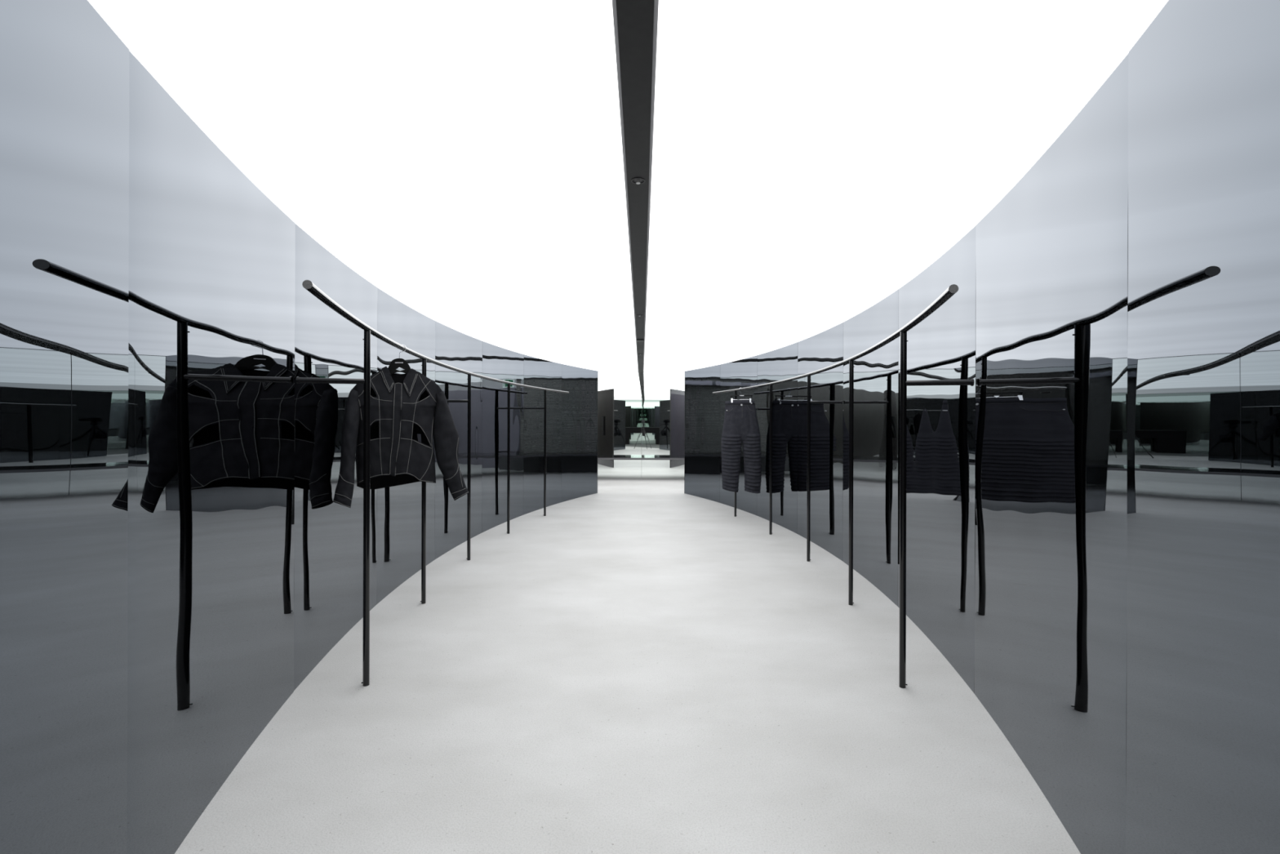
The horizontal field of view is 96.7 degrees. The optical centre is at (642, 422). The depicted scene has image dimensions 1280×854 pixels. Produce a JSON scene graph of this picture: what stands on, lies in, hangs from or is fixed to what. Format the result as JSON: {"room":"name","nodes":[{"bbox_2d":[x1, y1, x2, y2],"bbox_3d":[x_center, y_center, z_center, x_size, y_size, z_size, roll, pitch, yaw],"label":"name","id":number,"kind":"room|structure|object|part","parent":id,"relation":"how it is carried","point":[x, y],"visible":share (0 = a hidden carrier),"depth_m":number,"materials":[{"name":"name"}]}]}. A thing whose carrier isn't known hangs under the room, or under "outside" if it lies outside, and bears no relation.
{"room":"clothing store","nodes":[
{"label":"clothing store","id":0,"kind":"room"},
{"bbox_2d":[0,0,597,853],"bbox_3d":[-1.304,0.154,4.965,1.069,2.084,9.522,0,0,0],"label":"wall","id":1,"kind":"structure","parent":0,"point":[178,556],"depth_m":1.51,"materials":[{"name":"grey mirror"}]},
{"bbox_3d":[-1.006,0.155,0.785,0.460,2.084,1.140,0,0,0],"label":"mirror panel","id":2,"kind":"part","parent":1,"relation":"part of","materials":[{"name":"grey mirror"}]},
{"bbox_3d":[-1.396,0.153,1.944,0.015,2.084,1.222,0,0,-15],"label":"mirror panel","id":3,"kind":"part","parent":1,"relation":"part of","materials":[{"name":"grey mirror"}]},
{"bbox_3d":[-1.657,0.153,3.139,0.015,2.084,1.222,0,0,-9],"label":"mirror panel","id":4,"kind":"part","parent":1,"relation":"part of","materials":[{"name":"grey mirror"}]},
{"bbox_3d":[-1.788,0.152,4.354,0.015,2.084,1.222,0,0,-3],"label":"mirror panel","id":5,"kind":"part","parent":1,"relation":"part of","materials":[{"name":"grey mirror"}]},
{"bbox_3d":[-1.787,0.152,5.577,0.015,2.084,1.222,0,0,3],"label":"mirror panel","id":6,"kind":"part","parent":1,"relation":"part of","materials":[{"name":"grey mirror"}]},
{"bbox_3d":[-1.656,0.153,6.792,0.016,2.084,1.222,0,0,9],"label":"mirror panel","id":7,"kind":"part","parent":1,"relation":"part of","materials":[{"name":"grey mirror"}]},
{"bbox_3d":[-1.394,0.153,7.987,0.016,2.084,1.222,0,0,15],"label":"mirror panel","id":8,"kind":"part","parent":1,"relation":"part of","materials":[{"name":"grey mirror"}]},
{"bbox_3d":[-1.006,0.155,9.146,0.016,2.084,1.222,0,0,22],"label":"mirror panel","id":9,"kind":"part","parent":1,"relation":"part of","materials":[{"name":"grey mirror"}]},
{"bbox_2d":[87,0,1168,373],"bbox_3d":[-0.032,-1.108,3.540,5.500,0.074,17.680,0,0,0],"label":"ceiling","id":10,"kind":"structure","parent":0,"point":[811,159],"depth_m":2.23,"materials":[{"name":"white paint"}]},
{"bbox_3d":[-1.426,-1.135,5.891,2.708,0.030,12.980,0,0,0],"label":"luminous panel","id":11,"kind":"part","parent":10,"relation":"part of","materials":[{"name":"white plastic"}]},
{"bbox_2d":[631,177,644,184],"bbox_3d":[-0.021,-1.080,2.550,0.062,0.018,0.062,0,0,0],"label":"sprinkler head","id":12,"kind":"object","parent":10,"relation":"attached to","point":[637,180],"visible":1,"depth_m":2.55},
{"bbox_3d":[1.366,-1.126,5.889,2.708,0.030,12.980,0,0,0],"label":"luminous panel","id":13,"kind":"part","parent":10,"relation":"part of","materials":[{"name":"white plastic"}]},
{"bbox_2d":[174,477,1080,853],"bbox_3d":[-0.039,1.230,3.815,5.500,0.060,17.230,0,0,0],"label":"floor","id":14,"kind":"structure","parent":0,"point":[637,665],"depth_m":2.28,"materials":[{"name":"white concrete"}]},
{"bbox_2d":[295,280,568,686],"bbox_3d":[-1.423,0.375,4.931,0.785,1.641,6.333,0,0,0],"label":"rail","id":15,"kind":"object","parent":14,"relation":"on","point":[308,285],"visible":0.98,"depth_m":2.60,"materials":[{"name":"black metal"}]},
{"bbox_3d":[-1.261,0.387,2.599,0.028,1.618,0.028,0,0,0],"label":"leg","id":16,"kind":"part","parent":15,"relation":"part of","materials":[{"name":"black metal"}]},
{"bbox_2d":[387,344,410,374],"bbox_3d":[-1.401,-0.334,3.285,0.318,0.233,0.058,0,0,-25],"label":"hanger","id":17,"kind":"object","parent":15,"relation":"hanging from","point":[395,363],"visible":0.7,"depth_m":3.26,"materials":[{"name":"black plastic"}]},
{"bbox_2d":[333,366,468,507],"bbox_3d":[-1.379,0.070,3.269,0.716,0.780,0.220,0,0,-34],"label":"jacket","id":18,"kind":"object","parent":17,"relation":"hanging from","point":[403,406],"visible":0.94,"depth_m":3.21,"materials":[{"name":"black fabric"}]},
{"bbox_3d":[-1.420,0.043,3.311,0.480,0.681,0.071,0,0,-22],"label":"panel","id":19,"kind":"part","parent":18,"relation":"part of","materials":[{"name":"black fabric"}]},
{"bbox_3d":[-1.386,0.022,3.225,0.479,0.660,0.096,0,0,-22],"label":"panel","id":20,"kind":"part","parent":18,"relation":"part of","materials":[{"name":"black fabric"}]},
{"bbox_3d":[-1.452,0.386,3.776,0.028,1.618,0.028,0,0,0],"label":"leg","id":21,"kind":"part","parent":15,"relation":"part of","materials":[{"name":"black metal"}]},
{"bbox_3d":[-1.516,0.386,4.965,0.028,1.618,0.028,0,0,0],"label":"leg","id":22,"kind":"part","parent":15,"relation":"part of","materials":[{"name":"black metal"}]},
{"bbox_3d":[-1.451,0.386,6.155,0.028,1.618,0.028,0,0,0],"label":"leg","id":23,"kind":"part","parent":15,"relation":"part of","materials":[{"name":"black metal"}]},
{"bbox_3d":[-1.260,0.387,7.331,0.028,1.618,0.028,0,0,0],"label":"leg","id":24,"kind":"part","parent":15,"relation":"part of","materials":[{"name":"black metal"}]},
{"bbox_2d":[712,284,974,688],"bbox_3d":[1.354,0.384,4.944,0.772,1.641,6.301,0,0,0],"label":"rail","id":25,"kind":"object","parent":14,"relation":"on","point":[953,289],"visible":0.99,"depth_m":2.59,"materials":[{"name":"black metal"}]},
{"bbox_3d":[1.192,0.395,7.329,0.028,1.618,0.028,0,0,0],"label":"leg","id":26,"kind":"part","parent":25,"relation":"part of","materials":[{"name":"black metal"}]},
{"bbox_2d":[720,400,761,493],"bbox_3d":[1.236,0.297,7.154,0.517,1.166,0.172,0,0,-7],"label":"trousers","id":27,"kind":"object","parent":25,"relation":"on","point":[740,424],"visible":1,"depth_m":7.10,"materials":[{"name":"grey fabric"}]},
{"bbox_3d":[1.111,0.374,7.139,0.263,0.984,0.171,0,0,0],"label":"leg","id":28,"kind":"part","parent":27,"relation":"part of","materials":[{"name":"grey fabric"}]},
{"bbox_3d":[1.234,-0.020,7.154,0.501,0.528,0.135,0,0,0],"label":"hip panel","id":29,"kind":"part","parent":27,"relation":"part of","materials":[{"name":"grey fabric"}]},
{"bbox_3d":[1.366,0.381,7.170,0.254,0.999,0.170,0,0,0],"label":"leg","id":30,"kind":"part","parent":27,"relation":"part of","materials":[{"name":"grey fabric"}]},
{"bbox_2d":[729,387,752,402],"bbox_3d":[1.236,-0.348,7.155,0.286,0.190,0.090,0,0,-6],"label":"hanger","id":31,"kind":"object","parent":25,"relation":"hanging from","point":[731,396],"visible":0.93,"depth_m":7.14,"materials":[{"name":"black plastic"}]},
{"bbox_3d":[1.382,0.395,6.153,0.028,1.618,0.028,0,0,0],"label":"leg","id":32,"kind":"part","parent":25,"relation":"part of","materials":[{"name":"black metal"}]},
{"bbox_3d":[1.445,0.395,4.963,0.028,1.618,0.028,0,0,0],"label":"leg","id":33,"kind":"part","parent":25,"relation":"part of","materials":[{"name":"black metal"}]},
{"bbox_3d":[1.379,0.395,3.773,0.028,1.618,0.028,0,0,0],"label":"leg","id":34,"kind":"part","parent":25,"relation":"part of","materials":[{"name":"black metal"}]},
{"bbox_3d":[1.186,0.395,2.598,0.028,1.618,0.028,0,0,0],"label":"leg","id":35,"kind":"part","parent":25,"relation":"part of","materials":[{"name":"black metal"}]},
{"bbox_2d":[597,372,684,478],"bbox_3d":[-0.029,0.042,12.402,5.500,2.315,0.056,0,0,0],"label":"mirror","id":36,"kind":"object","parent":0,"point":[639,414],"depth_m":12.38,"materials":[{"name":"white mirror"}]},
{"bbox_3d":[-0.719,0.046,12.377,1.376,2.304,0.006,0,0,0],"label":"mirror panel","id":37,"kind":"part","parent":36,"relation":"part of","materials":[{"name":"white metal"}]},
{"bbox_2d":[597,456,684,460],"bbox_3d":[-0.031,0.749,12.111,4.660,0.042,0.531,0,0,0],"label":"rail","id":38,"kind":"object","parent":36,"relation":"attached to","point":[598,457],"visible":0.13,"depth_m":11.85,"materials":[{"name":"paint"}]},
{"bbox_3d":[0.661,0.050,12.376,1.376,2.304,0.006,0,0,0],"label":"mirror panel","id":39,"kind":"part","parent":36,"relation":"part of","materials":[{"name":"white metal"}]},
{"bbox_2d":[684,0,1279,853],"bbox_3d":[1.234,0.162,4.963,1.069,2.084,9.522,0,0,0],"label":"wall","id":40,"kind":"structure","parent":0,"point":[1093,520],"depth_m":1.45,"materials":[{"name":"grey mirror"}]},
{"bbox_3d":[0.721,0.160,9.718,0.026,2.084,0.004,0,0,-25],"label":"trim","id":41,"kind":"part","parent":40,"relation":"part of","materials":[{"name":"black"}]},
{"bbox_3d":[0.943,0.161,9.145,0.016,2.084,1.222,0,0,-21],"label":"mirror panel","id":42,"kind":"part","parent":40,"relation":"part of","materials":[{"name":"grey mirror"}]},
{"bbox_3d":[1.329,0.162,7.985,0.016,2.084,1.222,0,0,-15],"label":"mirror panel","id":43,"kind":"part","parent":40,"relation":"part of","materials":[{"name":"grey mirror"}]},
{"bbox_3d":[1.589,0.163,6.790,0.016,2.084,1.222,0,0,-9],"label":"mirror panel","id":44,"kind":"part","parent":40,"relation":"part of","materials":[{"name":"grey mirror"}]},
{"bbox_3d":[1.718,0.163,5.574,0.016,2.084,1.222,0,0,-3],"label":"mirror panel","id":45,"kind":"part","parent":40,"relation":"part of","materials":[{"name":"grey mirror"}]},
{"bbox_3d":[1.717,0.163,4.351,0.016,2.084,1.222,0,0,3],"label":"mirror panel","id":46,"kind":"part","parent":40,"relation":"part of","materials":[{"name":"grey mirror"}]},
{"bbox_3d":[1.584,0.163,3.136,0.016,2.084,1.222,0,0,9],"label":"mirror panel","id":47,"kind":"part","parent":40,"relation":"part of","materials":[{"name":"grey mirror"}]},
{"bbox_3d":[1.322,0.162,1.942,0.015,2.084,1.222,0,0,15],"label":"mirror panel","id":48,"kind":"part","parent":40,"relation":"part of","materials":[{"name":"grey mirror"}]},
{"bbox_3d":[0.930,0.161,0.784,0.460,2.084,1.140,0,0,0],"label":"mirror panel","id":49,"kind":"part","parent":40,"relation":"part of","materials":[{"name":"grey mirror"}]}
]}

